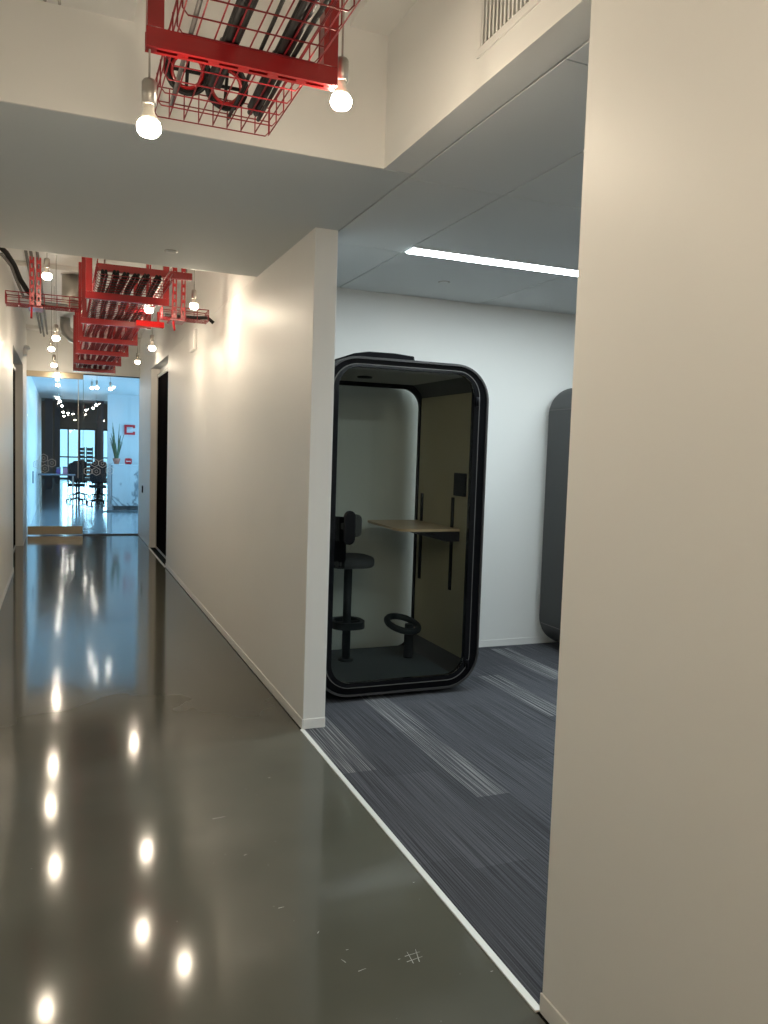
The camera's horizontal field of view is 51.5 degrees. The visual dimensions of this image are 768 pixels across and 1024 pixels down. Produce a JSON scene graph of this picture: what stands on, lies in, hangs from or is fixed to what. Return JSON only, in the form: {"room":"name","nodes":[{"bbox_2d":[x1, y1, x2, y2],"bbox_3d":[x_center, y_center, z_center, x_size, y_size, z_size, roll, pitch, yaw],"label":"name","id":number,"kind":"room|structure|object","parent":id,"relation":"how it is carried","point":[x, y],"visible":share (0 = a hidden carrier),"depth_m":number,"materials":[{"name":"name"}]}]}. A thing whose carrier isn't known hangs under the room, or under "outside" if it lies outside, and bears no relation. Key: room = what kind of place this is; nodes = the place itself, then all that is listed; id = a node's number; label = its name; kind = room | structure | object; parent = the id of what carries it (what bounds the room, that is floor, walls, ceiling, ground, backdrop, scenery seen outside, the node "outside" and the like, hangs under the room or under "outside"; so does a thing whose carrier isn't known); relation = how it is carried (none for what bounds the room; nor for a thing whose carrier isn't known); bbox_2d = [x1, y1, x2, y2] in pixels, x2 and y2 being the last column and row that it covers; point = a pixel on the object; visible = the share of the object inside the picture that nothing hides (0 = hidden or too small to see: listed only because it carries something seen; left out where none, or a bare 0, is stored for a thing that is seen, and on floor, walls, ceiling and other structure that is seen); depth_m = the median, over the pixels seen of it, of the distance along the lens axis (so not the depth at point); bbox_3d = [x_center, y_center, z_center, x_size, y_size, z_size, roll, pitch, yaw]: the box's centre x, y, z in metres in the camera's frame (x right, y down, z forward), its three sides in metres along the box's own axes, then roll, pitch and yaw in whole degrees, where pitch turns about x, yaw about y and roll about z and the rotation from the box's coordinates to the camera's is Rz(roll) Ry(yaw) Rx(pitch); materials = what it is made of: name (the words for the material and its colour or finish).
{"room":"office corridor","nodes":[
{"label":"office corridor","id":0,"kind":"room"},
{"bbox_2d":[0,251,40,600],"bbox_3d":[-4.679,-1.159,9.910,0.140,3.750,30.000,0,5,-22],"label":"wall","id":1,"kind":"structure","parent":0,"point":[6,281],"depth_m":10.29,"materials":[{"name":"paint"}]},
{"bbox_2d":[0,567,13,608],"bbox_3d":[-1.791,1.296,2.986,0.006,0.060,14.650,0,5,-22],"label":"baseboard","id":2,"kind":"structure","parent":1,"relation":"attached to","point":[12,572],"depth_m":8.43,"materials":[{"name":"paint"}]},
{"bbox_2d":[16,533,26,545],"bbox_3d":[-5.885,0.433,12.874,0.146,0.060,1.436,0,5,-22],"label":"baseboard","id":3,"kind":"structure","parent":1,"relation":"attached to","point":[23,542],"depth_m":12.23,"materials":[{"name":"paint"}]},
{"bbox_2d":[23,345,29,355],"bbox_3d":[-5.500,-2.482,12.248,0.095,0.150,0.254,0,5,-22],"label":"emergency light","id":4,"kind":"object","parent":1,"relation":"attached to","point":[26,347],"visible":1,"depth_m":12.13,"materials":[{"name":"paint"}]},
{"bbox_3d":[-2.952,-1.974,5.933,0.059,0.130,0.250,0,5,-22],"label":"junction box","id":5,"kind":"object","parent":1,"relation":"attached to","visible":0},
{"bbox_2d":[0,247,67,307],"bbox_3d":[-2.845,-1.860,6.302,0.191,0.384,0.717,4,5,27],"label":"power cable","id":6,"kind":"object","parent":5,"relation":"attached to","point":[4,251],"visible":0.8,"depth_m":6.24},
{"bbox_2d":[0,253,67,306],"bbox_3d":[-2.841,-1.833,6.321,0.185,0.324,0.625,5,5,36],"label":"power cable","id":7,"kind":"object","parent":5,"relation":"attached to","point":[2,255],"visible":0.98,"depth_m":6.34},
{"bbox_2d":[28,256,42,318],"bbox_3d":[-2.816,-1.788,6.432,0.110,0.485,0.320,0,5,-22],"label":"strut","id":8,"kind":"object","parent":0,"point":[36,308],"visible":1,"depth_m":6.32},
{"bbox_2d":[5,290,81,312],"bbox_3d":[-2.777,-1.717,6.508,0.576,0.103,0.192,0,5,-22],"label":"basket tray","id":9,"kind":"object","parent":8,"relation":"on","point":[12,304],"visible":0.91,"depth_m":6.49,"materials":[{"name":"red paint"}]},
{"bbox_2d":[45,398,52,488],"bbox_3d":[-11.653,-2.521,27.662,0.240,3.400,0.240,0,5,-22],"label":"wall column","id":10,"kind":"structure","parent":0,"point":[48,402],"depth_m":27.56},
{"bbox_2d":[55,399,59,482],"bbox_3d":[-12.906,-2.840,31.436,0.200,3.400,0.200,0,5,-22],"label":"wall column","id":11,"kind":"structure","parent":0,"point":[57,403],"depth_m":31.34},
{"bbox_2d":[41,401,107,478],"bbox_3d":[-13.483,-3.183,35.828,7.000,3.400,0.200,0,5,-22],"label":"wall","id":12,"kind":"structure","parent":0,"point":[88,418],"depth_m":35.43,"materials":[{"name":"paint"}]},
{"bbox_2d":[60,427,106,478],"bbox_3d":[-12.445,-2.623,36.299,4.720,2.280,0.120,0,5,-22],"label":"window","id":13,"kind":"structure","parent":12,"relation":"in","point":[68,429],"depth_m":35.65,"materials":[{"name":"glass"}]},
{"bbox_2d":[27,330,139,376],"bbox_3d":[-5.167,-2.747,13.732,1.828,0.720,0.120,0,5,-22],"label":"wall","id":14,"kind":"structure","parent":0,"point":[39,358],"depth_m":13.53,"materials":[{"name":"paint"}]},
{"bbox_2d":[27,370,83,534],"bbox_3d":[-5.636,-0.997,13.640,0.898,2.785,0.078,0,5,-22],"label":"door","id":15,"kind":"structure","parent":14,"relation":"in","point":[31,530],"depth_m":13.66,"materials":[{"name":"clear glass"}]},
{"bbox_2d":[26,324,141,338],"bbox_3d":[-5.087,-3.061,13.537,1.828,0.060,0.310,0,5,-22],"label":"trim","id":16,"kind":"structure","parent":14,"relation":"attached to","point":[28,326],"depth_m":13.23,"materials":[{"name":"paint"}]},
{"bbox_2d":[83,374,139,534],"bbox_3d":[-4.799,-0.989,14.002,0.934,2.800,0.040,0,5,-22],"label":"glass door","id":17,"kind":"structure","parent":14,"relation":"in","point":[83,374],"depth_m":13.94,"materials":[{"name":"clear glass"}]},
{"bbox_2d":[31,375,138,403],"bbox_3d":[-9.043,-3.718,24.915,7.000,0.640,23.600,0,5,-22],"label":"ceiling","id":18,"kind":"structure","parent":0,"point":[46,387],"depth_m":18.21,"materials":[{"name":"white paint"}]},
{"bbox_2d":[6,248,189,333],"bbox_3d":[-3.439,-2.788,9.483,1.828,0.100,9.078,0,5,-22],"label":"ceiling","id":19,"kind":"structure","parent":0,"point":[56,259],"depth_m":9.75,"materials":[{"name":"paint"}]},
{"bbox_2d":[42,258,51,279],"bbox_3d":[-2.440,-2.059,5.760,0.066,0.741,0.066,0,5,-22],"label":"pendant lamp","id":20,"kind":"object","parent":19,"relation":"hanging from","point":[46,275],"visible":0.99,"depth_m":5.76,"materials":[{"name":"glass"}]},
{"bbox_2d":[44,258,49,267],"bbox_3d":[-2.448,-1.809,5.779,0.041,0.071,0.041,0,5,-22],"label":"socket","id":21,"kind":"object","parent":20,"relation":"attached to","point":[46,260],"depth_m":5.76,"materials":[{"name":"metal"}]},
{"bbox_2d":[48,274,54,350],"bbox_3d":[-3.721,-2.253,8.904,0.066,0.900,0.066,0,5,-22],"label":"pendant lamp","id":22,"kind":"object","parent":19,"relation":"hanging from","point":[51,348],"visible":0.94,"depth_m":8.91,"materials":[{"name":"glass"}]},
{"bbox_2d":[51,355,56,366],"bbox_3d":[-4.080,-2.289,9.838,0.066,0.988,0.066,0,5,-22],"label":"pendant lamp","id":23,"kind":"object","parent":19,"relation":"hanging from","point":[53,364],"visible":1,"depth_m":9.85,"materials":[{"name":"glass"}]},
{"bbox_2d":[52,324,59,340],"bbox_3d":[-3.071,-2.091,7.450,0.066,0.966,0.066,0,5,-22],"label":"pendant lamp","id":24,"kind":"object","parent":19,"relation":"hanging from","point":[55,337],"visible":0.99,"depth_m":7.46,"materials":[{"name":"glass"}]},
{"bbox_2d":[54,324,57,331],"bbox_3d":[-3.083,-1.729,7.477,0.041,0.071,0.041,0,5,-22],"label":"socket","id":25,"kind":"object","parent":24,"relation":"attached to","point":[55,325],"depth_m":7.46,"materials":[{"name":"metal"}]},
{"bbox_2d":[61,272,77,309],"bbox_3d":[-3.493,-2.484,8.869,0.210,0.420,0.210,0,5,-22],"label":"duct","id":26,"kind":"object","parent":19,"relation":"hanging from","point":[69,280],"visible":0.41,"depth_m":8.79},
{"bbox_2d":[60,317,80,342],"bbox_3d":[-4.837,-2.795,12.302,0.325,0.392,0.164,0,5,-22],"label":"duct elbow","id":27,"kind":"object","parent":19,"relation":"attached to","point":[65,327],"visible":0.6,"depth_m":12.21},
{"bbox_2d":[73,315,115,373],"bbox_3d":[-4.411,-2.548,12.123,0.610,0.830,0.059,0,5,-22],"label":"hanger","id":28,"kind":"object","parent":19,"relation":"hanging from","point":[113,371],"visible":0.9,"depth_m":12.09,"materials":[{"name":"metal"}]},
{"bbox_2d":[74,306,120,366],"bbox_3d":[-3.942,-2.448,10.969,0.610,0.830,0.059,0,5,-22],"label":"hanger","id":29,"kind":"object","parent":19,"relation":"hanging from","point":[76,360],"visible":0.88,"depth_m":10.94,"materials":[{"name":"metal"}]},
{"bbox_2d":[76,303,128,356],"bbox_3d":[-3.454,-2.343,9.768,0.610,0.830,0.059,0,5,-22],"label":"hanger","id":30,"kind":"object","parent":19,"relation":"hanging from","point":[78,350],"visible":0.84,"depth_m":9.75,"materials":[{"name":"metal"}]},
{"bbox_2d":[78,262,137,345],"bbox_3d":[-2.985,-2.243,8.614,0.610,0.830,0.059,0,5,-22],"label":"hanger","id":31,"kind":"object","parent":19,"relation":"hanging from","point":[134,342],"visible":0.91,"depth_m":8.56,"materials":[{"name":"metal"}]},
{"bbox_2d":[81,257,150,328],"bbox_3d":[-2.459,-2.130,7.321,0.610,0.830,0.059,0,5,-22],"label":"hanger","id":32,"kind":"object","parent":19,"relation":"hanging from","point":[84,320],"visible":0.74,"depth_m":7.25,"materials":[{"name":"metal"}]},
{"bbox_2d":[85,257,168,306],"bbox_3d":[-1.952,-2.022,6.074,0.610,0.830,0.059,0,5,-22],"label":"hanger","id":33,"kind":"object","parent":19,"relation":"hanging from","point":[89,294],"visible":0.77,"depth_m":6.06,"materials":[{"name":"metal"}]},
{"bbox_2d":[77,259,173,369],"bbox_3d":[-3.115,-1.960,8.932,0.501,0.112,7.555,0,5,-22],"label":"basket tray","id":34,"kind":"object","parent":33,"relation":"on","point":[122,348],"visible":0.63,"depth_m":6.96,"materials":[{"name":"red paint"}]},
{"bbox_2d":[78,269,107,367],"bbox_3d":[-3.310,-1.944,8.882,0.077,0.054,7.401,0,5,-22],"label":"cable bundle","id":35,"kind":"object","parent":34,"relation":"in","point":[102,270],"visible":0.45,"depth_m":6.56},
{"bbox_2d":[83,270,119,366],"bbox_3d":[-3.245,-1.944,8.908,0.077,0.054,7.400,0,5,-22],"label":"cable bundle","id":36,"kind":"object","parent":34,"relation":"in","point":[115,272],"visible":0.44,"depth_m":6.54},
{"bbox_2d":[87,272,129,367],"bbox_3d":[-3.185,-1.944,8.933,0.077,0.054,7.400,0,5,-22],"label":"cable bundle","id":37,"kind":"object","parent":34,"relation":"in","point":[124,273],"visible":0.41,"depth_m":6.53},
{"bbox_2d":[93,273,139,368],"bbox_3d":[-3.116,-1.944,8.961,0.077,0.054,7.401,0,5,-22],"label":"cable bundle","id":38,"kind":"object","parent":34,"relation":"in","point":[137,276],"visible":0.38,"depth_m":6.63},
{"bbox_2d":[99,273,149,366],"bbox_3d":[-3.046,-1.943,8.989,0.077,0.054,7.400,0,5,-22],"label":"cable bundle","id":39,"kind":"object","parent":34,"relation":"in","point":[145,276],"visible":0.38,"depth_m":6.16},
{"bbox_2d":[106,275,161,367],"bbox_3d":[-2.968,-1.943,9.021,0.077,0.054,7.400,0,5,-22],"label":"cable bundle","id":40,"kind":"object","parent":34,"relation":"in","point":[156,276],"visible":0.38,"depth_m":6.83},
{"bbox_2d":[136,312,163,328],"bbox_3d":[-2.097,-1.728,7.130,0.240,0.140,0.060,0,5,-22],"label":"plate","id":41,"kind":"object","parent":34,"relation":"attached to","point":[140,323],"visible":1,"depth_m":7.11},
{"bbox_2d":[135,339,139,363],"bbox_3d":[-3.514,-2.497,11.350,0.066,0.760,0.066,0,5,-22],"label":"pendant lamp","id":42,"kind":"object","parent":19,"relation":"hanging from","point":[137,361],"visible":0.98,"depth_m":11.36,"materials":[{"name":"glass"}]},
{"bbox_2d":[98,259,191,280],"bbox_3d":[-1.743,-2.074,5.825,0.670,0.675,0.041,0,5,-22],"label":"crossbar","id":43,"kind":"object","parent":19,"relation":"hanging from","point":[186,276],"visible":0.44,"depth_m":5.83,"materials":[{"name":"metal"}]},
{"bbox_2d":[145,265,152,312],"bbox_3d":[-1.976,-2.083,6.704,0.066,0.803,0.066,0,5,-22],"label":"pendant lamp","id":44,"kind":"object","parent":19,"relation":"hanging from","point":[148,310],"visible":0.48,"depth_m":6.71,"materials":[{"name":"glass"}]},
{"bbox_2d":[149,277,154,350],"bbox_3d":[-2.264,-2.078,7.779,0.066,0.990,0.066,0,5,-22],"label":"pendant lamp","id":45,"kind":"object","parent":19,"relation":"hanging from","point":[151,347],"visible":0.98,"depth_m":7.79,"materials":[{"name":"glass"}]},
{"bbox_2d":[167,268,185,330],"bbox_3d":[-1.775,-2.014,6.835,0.132,0.945,0.320,0,5,-22],"label":"strut","id":46,"kind":"object","parent":19,"relation":"hanging from","point":[180,321],"visible":0.42,"depth_m":6.74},
{"bbox_2d":[160,306,208,323],"bbox_3d":[-1.740,-1.714,6.930,0.396,0.103,0.192,0,5,-22],"label":"basket tray","id":47,"kind":"object","parent":46,"relation":"on","point":[161,308],"visible":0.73,"depth_m":6.90,"materials":[{"name":"red paint"}]},
{"bbox_2d":[165,313,213,323],"bbox_3d":[-1.696,-1.694,6.954,0.431,0.068,0.040,0,5,-25],"label":"power cable","id":48,"kind":"object","parent":47,"relation":"in","point":[211,321],"visible":0.81,"depth_m":6.96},
{"bbox_2d":[190,270,197,309],"bbox_3d":[-1.477,-2.009,6.210,0.066,0.844,0.066,0,5,-22],"label":"pendant lamp","id":49,"kind":"object","parent":19,"relation":"hanging from","point":[193,305],"visible":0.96,"depth_m":6.22,"materials":[{"name":"glass"}]},
{"bbox_2d":[191,289,196,298],"bbox_3d":[-1.487,-1.708,6.232,0.041,0.071,0.041,0,5,-22],"label":"socket","id":50,"kind":"object","parent":49,"relation":"attached to","point":[194,292],"depth_m":6.22,"materials":[{"name":"metal"}]},
{"bbox_2d":[97,401,100,488],"bbox_3d":[-10.116,-2.513,28.234,0.140,3.400,0.140,0,5,-22],"label":"wall column","id":51,"kind":"structure","parent":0,"point":[98,402],"depth_m":28.14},
{"bbox_2d":[101,401,103,496],"bbox_3d":[-8.501,-2.149,24.011,0.070,3.400,0.070,0,5,-22],"label":"wall column","id":52,"kind":"structure","parent":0,"point":[102,402],"depth_m":23.96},
{"bbox_2d":[107,394,138,506],"bbox_3d":[-6.139,-1.817,20.549,1.900,3.400,0.150,0,5,-22],"label":"wall","id":53,"kind":"structure","parent":0,"point":[123,410],"depth_m":20.23,"materials":[{"name":"white paint"}]},
{"bbox_2d":[124,425,134,434],"bbox_3d":[-6.485,-2.095,20.286,0.260,0.250,0.028,0,5,-22],"label":"wall sign","id":54,"kind":"object","parent":53,"relation":"attached to","point":[125,426],"visible":1,"depth_m":20.25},
{"bbox_2d":[1,247,255,276],"bbox_3d":[-1.742,-2.143,5.307,1.828,0.922,0.012,0,5,-22],"label":"wall","id":55,"kind":"structure","parent":0,"point":[1,247],"depth_m":5.34,"materials":[{"name":"paint"}]},
{"bbox_2d":[24,250,47,336],"bbox_3d":[-3.982,-2.583,9.116,0.128,0.077,8.760,0,5,-22],"label":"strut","id":56,"kind":"object","parent":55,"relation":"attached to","point":[25,251],"visible":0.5,"depth_m":9.11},
{"bbox_2d":[0,0,387,169],"bbox_3d":[-0.834,-1.948,3.072,1.828,0.922,0.012,0,5,-22],"label":"wall","id":57,"kind":"structure","parent":0,"point":[54,57],"depth_m":3.09,"materials":[{"name":"paint"}]},
{"bbox_2d":[39,0,416,35],"bbox_3d":[0.544,-1.842,-0.318,1.828,0.545,7.300,0,5,-22],"label":"ceiling","id":58,"kind":"structure","parent":0,"point":[376,16],"depth_m":3.17,"materials":[{"name":"paint"}]},
{"bbox_2d":[136,25,160,138],"bbox_3d":[-0.636,-1.410,2.164,0.066,0.758,0.066,0,5,-22],"label":"pendant lamp","id":59,"kind":"object","parent":58,"relation":"hanging from","point":[148,126],"visible":1,"depth_m":2.17,"materials":[{"name":"glass"}]},
{"bbox_2d":[141,77,156,107],"bbox_3d":[-0.644,-1.152,2.183,0.041,0.071,0.041,0,5,-22],"label":"socket","id":60,"kind":"object","parent":59,"relation":"attached to","point":[149,85],"depth_m":2.17,"materials":[{"name":"metal"}]},
{"bbox_2d":[145,0,339,91],"bbox_3d":[-0.384,-1.753,2.241,0.545,0.980,0.059,0,5,-22],"label":"metal frame","id":61,"kind":"object","parent":58,"relation":"hanging from","point":[161,41],"visible":1,"depth_m":2.26,"materials":[{"name":"metal"}]},
{"bbox_2d":[154,0,360,136],"bbox_3d":[0.623,-1.174,-0.212,0.409,0.155,6.535,0,5,-22],"label":"basket tray","id":62,"kind":"object","parent":61,"relation":"on","point":[335,2],"depth_m":2.53,"materials":[{"name":"red paint"}]},
{"bbox_2d":[169,0,202,105],"bbox_3d":[0.411,-1.126,-0.115,0.030,0.022,6.060,0,5,-22],"label":"cable","id":63,"kind":"object","parent":62,"relation":"in","point":[199,2],"visible":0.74,"depth_m":2.35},
{"bbox_2d":[207,0,258,88],"bbox_3d":[0.560,-1.133,-0.163,0.077,0.054,5.861,0,5,-22],"label":"cable bundle","id":64,"kind":"object","parent":62,"relation":"in","point":[237,13],"visible":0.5,"depth_m":2.18,"materials":[{"name":"rubber"}]},
{"bbox_2d":[226,0,284,119],"bbox_3d":[0.587,-1.125,-0.043,0.036,0.020,6.060,0,5,-22],"label":"cable","id":65,"kind":"object","parent":62,"relation":"in","point":[281,3],"visible":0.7,"depth_m":2.25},
{"bbox_2d":[247,0,319,115],"bbox_3d":[0.669,-1.137,-0.044,0.072,0.049,6.000,0,5,-22],"label":"cable bundle","id":66,"kind":"object","parent":62,"relation":"in","point":[302,8],"visible":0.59,"depth_m":2.23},
{"bbox_2d":[256,0,331,121],"bbox_3d":[0.693,-1.124,-0.011,0.034,0.022,6.040,0,5,-22],"label":"cable","id":67,"kind":"object","parent":62,"relation":"in","point":[322,8],"visible":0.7,"depth_m":2.24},
{"bbox_2d":[330,0,351,110],"bbox_3d":[-0.116,-1.738,2.401,0.066,1.016,0.066,0,5,-22],"label":"pendant lamp","id":68,"kind":"object","parent":58,"relation":"hanging from","point":[340,100],"visible":0.94,"depth_m":2.42,"materials":[{"name":"glass"}]},
{"bbox_2d":[337,56,348,82],"bbox_3d":[-0.129,-1.351,2.429,0.041,0.071,0.041,0,5,-22],"label":"socket","id":69,"kind":"object","parent":68,"relation":"attached to","point":[343,63],"depth_m":2.41,"materials":[{"name":"metal"}]},
{"bbox_2d":[0,478,548,1023],"bbox_3d":[-4.610,0.277,16.777,9.100,0.120,42.600,0,5,-22],"label":"floor","id":70,"kind":"structure","parent":0,"point":[130,724],"depth_m":3.22,"materials":[{"name":"concrete"}]},
{"bbox_2d":[38,473,74,509],"bbox_3d":[-7.886,-0.493,19.169,0.830,0.850,0.400,0,5,-22],"label":"console table","id":71,"kind":"object","parent":70,"relation":"on","point":[40,474],"visible":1,"depth_m":19.13,"materials":[{"name":"metal"}]},
{"bbox_2d":[56,467,60,473],"bbox_3d":[-7.831,-0.995,19.142,0.098,0.160,0.098,0,5,-22],"label":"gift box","id":72,"kind":"object","parent":71,"relation":"on","point":[57,468],"visible":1,"depth_m":19.10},
{"bbox_2d":[65,463,86,502],"bbox_3d":[-8.377,-0.809,21.668,0.554,1.078,0.565,0,5,-22],"label":"office chair","id":73,"kind":"object","parent":70,"relation":"on","point":[78,469],"visible":0.97,"depth_m":21.43,"materials":[{"name":"fabric"}]},
{"bbox_2d":[69,461,88,496],"bbox_3d":[-9.166,-1.002,23.930,0.554,1.078,0.565,0,5,-22],"label":"office chair","id":74,"kind":"object","parent":70,"relation":"on","point":[83,462],"visible":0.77,"depth_m":23.74,"materials":[{"name":"black plastic"}]},
{"bbox_2d":[78,447,84,492],"bbox_3d":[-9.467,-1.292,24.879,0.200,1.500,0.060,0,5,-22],"label":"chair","id":75,"kind":"object","parent":70,"relation":"on","point":[81,449],"visible":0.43,"depth_m":24.82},
{"bbox_2d":[86,447,92,493],"bbox_3d":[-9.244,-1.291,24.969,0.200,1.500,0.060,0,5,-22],"label":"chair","id":76,"kind":"object","parent":70,"relation":"on","point":[87,449],"visible":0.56,"depth_m":24.92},
{"bbox_2d":[86,464,106,503],"bbox_3d":[-7.670,-0.760,21.310,0.554,1.078,0.565,0,5,-22],"label":"office chair","id":77,"kind":"object","parent":70,"relation":"on","point":[101,478],"visible":0.93,"depth_m":21.07,"materials":[{"name":"black fabric"}]},
{"bbox_2d":[89,461,106,497],"bbox_3d":[-8.573,-0.984,23.956,0.554,1.078,0.565,0,5,-22],"label":"office chair","id":78,"kind":"object","parent":70,"relation":"on","point":[95,462],"visible":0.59,"depth_m":23.78,"materials":[{"name":"black plastic"}]},
{"bbox_2d":[102,510,137,511],"bbox_3d":[-6.359,-0.022,19.154,0.890,0.011,0.490,0,5,-22],"label":"doormat","id":79,"kind":"object","parent":70,"relation":"on","point":[105,510],"visible":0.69,"depth_m":19.12,"materials":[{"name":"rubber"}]},
{"bbox_2d":[110,464,137,509],"bbox_3d":[-6.242,-0.631,19.933,1.150,1.120,0.640,0,5,-22],"label":"cabinet","id":80,"kind":"object","parent":70,"relation":"on","point":[124,479],"visible":0.57,"depth_m":19.57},
{"bbox_2d":[110,423,123,463],"bbox_3d":[-6.585,-1.689,19.632,0.346,1.010,0.290,0,5,-22],"label":"potted plant","id":81,"kind":"object","parent":80,"relation":"on","point":[116,459],"visible":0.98,"depth_m":19.61,"materials":[{"name":"green plant"}]},
{"bbox_2d":[110,464,137,465],"bbox_3d":[-6.225,-1.179,19.893,1.150,0.020,0.640,0,5,-22],"label":"countertop","id":82,"kind":"structure","parent":80,"relation":"on","point":[110,464],"depth_m":19.57,"materials":[{"name":"white paint"}]},
{"bbox_2d":[125,458,131,463],"bbox_3d":[-6.349,-1.258,19.754,0.165,0.150,0.070,0,5,-22],"label":"sign","id":83,"kind":"object","parent":80,"relation":"on","point":[127,460],"visible":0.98,"depth_m":19.73,"materials":[{"name":"red plastic"}]},
{"bbox_2d":[214,777,491,971],"bbox_3d":[-0.267,1.365,3.124,0.642,0.001,1.653,0,5,-22],"label":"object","id":84,"kind":"structure","parent":70,"relation":"on","point":[269,777],"depth_m":2.54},
{"bbox_2d":[300,729,539,1012],"bbox_3d":[-0.011,1.348,3.437,0.024,0.006,2.450,0,5,-22],"label":"trim","id":85,"kind":"structure","parent":70,"relation":"on","point":[506,972],"depth_m":2.91,"materials":[{"name":"metal"}]},
{"bbox_2d":[0,38,589,314],"bbox_3d":[2.484,-1.748,1.820,7.034,0.922,9.778,0,5,-22],"label":"ceiling","id":86,"kind":"structure","parent":0,"point":[70,184],"depth_m":3.93,"materials":[{"name":"paint"}]},
{"bbox_2d":[164,249,177,253],"bbox_3d":[-1.344,-1.642,5.018,0.084,0.008,0.084,0,5,-22],"label":"sprinkler cover","id":87,"kind":"object","parent":86,"relation":"attached to","point":[166,250],"visible":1,"depth_m":5.00,"materials":[{"name":"metal"}]},
{"bbox_2d":[438,281,449,283],"bbox_3d":[0.427,-1.632,5.657,0.084,0.008,0.084,0,5,-22],"label":"sprinkler cover","id":88,"kind":"object","parent":86,"relation":"attached to","point":[440,282],"visible":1,"depth_m":5.64,"materials":[{"name":"plastic"}]},
{"bbox_2d":[406,247,577,276],"bbox_3d":[1.274,-1.574,5.245,2.407,0.006,0.145,0,5,-22],"label":"recessed light","id":89,"kind":"object","parent":86,"relation":"in","point":[416,251],"visible":0.52,"depth_m":4.99,"materials":[{"name":"paint"}]},
{"bbox_2d":[305,642,559,1005],"bbox_3d":[3.223,1.530,2.406,5.190,0.001,9.778,0,5,-22],"label":"floor","id":90,"kind":"structure","parent":0,"point":[461,775],"depth_m":3.96,"materials":[{"name":"carpet"}]},
{"bbox_2d":[326,352,488,696],"bbox_3d":[-0.042,0.065,5.584,1.174,2.246,1.006,0,5,-22],"label":"booth","id":91,"kind":"object","parent":90,"relation":"on","point":[447,526],"visible":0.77,"depth_m":5.52,"materials":[{"name":"black metal"}]},
{"bbox_2d":[332,516,374,661],"bbox_3d":[-0.269,0.544,5.689,0.360,1.049,0.360,0,5,-22],"label":"bar stool","id":92,"kind":"object","parent":91,"relation":"on","point":[346,623],"visible":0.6,"depth_m":5.61,"materials":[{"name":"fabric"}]},
{"bbox_2d":[384,613,421,657],"bbox_3d":[0.133,0.913,5.808,0.283,0.322,0.248,0,5,-22],"label":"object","id":93,"kind":"object","parent":91,"relation":"on","point":[408,631],"visible":1,"depth_m":5.83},
{"bbox_2d":[539,388,571,642],"bbox_3d":[2.077,0.069,6.467,1.174,2.246,1.006,0,5,-22],"label":"booth","id":94,"kind":"object","parent":90,"relation":"on","point":[559,421],"visible":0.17,"depth_m":6.55,"materials":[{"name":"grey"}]},
{"bbox_2d":[138,0,767,1023],"bbox_3d":[-0.777,-0.709,5.530,0.135,3.750,18.910,0,5,-22],"label":"wall","id":95,"kind":"structure","parent":0,"point":[657,911],"depth_m":1.97,"materials":[{"name":"paint"}]},
{"bbox_2d":[7,260,180,288],"bbox_3d":[-3.218,-2.666,8.938,1.828,0.050,0.350,0,5,-22],"label":"trim","id":96,"kind":"structure","parent":95,"relation":"attached to","point":[56,270],"depth_m":8.69,"materials":[{"name":"paint"}]},
{"bbox_2d":[138,532,154,547],"bbox_3d":[-3.987,0.456,13.409,0.140,0.060,1.876,0,5,-22],"label":"baseboard","id":97,"kind":"structure","parent":95,"relation":"attached to","point":[139,534],"depth_m":12.85,"materials":[{"name":"paint"}]},
{"bbox_2d":[148,547,164,566],"bbox_3d":[-3.299,0.644,11.528,0.024,0.006,2.133,0,5,-22],"label":"trim","id":98,"kind":"structure","parent":95,"relation":"attached to","point":[161,562],"depth_m":11.40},
{"bbox_2d":[189,330,196,352],"bbox_3d":[-1.996,-1.781,8.304,0.038,0.200,0.320,0,5,-22],"label":"wall box","id":99,"kind":"object","parent":95,"relation":"attached to","point":[193,335],"visible":1,"depth_m":8.20,"materials":[{"name":"paint"}]},
{"bbox_2d":[165,563,324,728],"bbox_3d":[-1.619,0.963,7.583,0.140,0.060,6.464,0,5,-22],"label":"baseboard","id":100,"kind":"structure","parent":95,"relation":"attached to","point":[313,722],"depth_m":5.55,"materials":[{"name":"paint"}]},
{"bbox_2d":[476,0,541,58],"bbox_3d":[0.421,-1.620,2.397,0.010,0.251,0.566,0,5,-22],"label":"air vent","id":101,"kind":"object","parent":95,"relation":"in","point":[496,18],"visible":1,"depth_m":2.54,"materials":[{"name":"metal"}]},
{"bbox_2d":[539,992,568,1023],"bbox_3d":[1.550,1.655,-0.393,0.006,0.060,5.845,0,5,-22],"label":"baseboard","id":102,"kind":"structure","parent":95,"relation":"attached to","point":[549,1012],"depth_m":2.26,"materials":[{"name":"paint"}]},
{"bbox_2d":[332,287,575,649],"bbox_3d":[1.521,-0.361,6.920,5.171,3.000,0.140,0,5,-22],"label":"wall","id":103,"kind":"structure","parent":0,"point":[524,358],"depth_m":6.38,"materials":[{"name":"paint"}]},
{"bbox_2d":[479,636,556,646],"bbox_3d":[1.454,1.110,6.942,5.071,0.060,0.006,0,5,-22],"label":"baseboard","id":104,"kind":"structure","parent":103,"relation":"attached to","point":[542,639],"depth_m":6.80,"materials":[{"name":"paint"}]},
{"bbox_3d":[-3.078,-0.798,11.499,0.100,2.900,2.345,0,5,-22],"label":"wall","id":105,"kind":"structure","parent":0,"visible":0},
{"bbox_2d":[155,368,167,558],"bbox_3d":[-3.170,-0.699,11.470,0.083,2.700,2.105,0,5,-22],"label":"door","id":106,"kind":"structure","parent":105,"relation":"in","point":[162,377],"depth_m":11.85,"materials":[{"name":"wood"}]},
{"bbox_3d":[-5.189,-0.817,10.815,0.120,2.900,2.900,0,5,-22],"label":"wall","id":107,"kind":"structure","parent":0,"visible":0},
{"bbox_2d":[13,364,15,551],"bbox_3d":[-5.093,-0.717,10.863,0.083,2.700,2.660,0,5,-22],"label":"door","id":108,"kind":"structure","parent":107,"relation":"in","point":[14,368],"depth_m":11.89,"materials":[{"name":"metal"}]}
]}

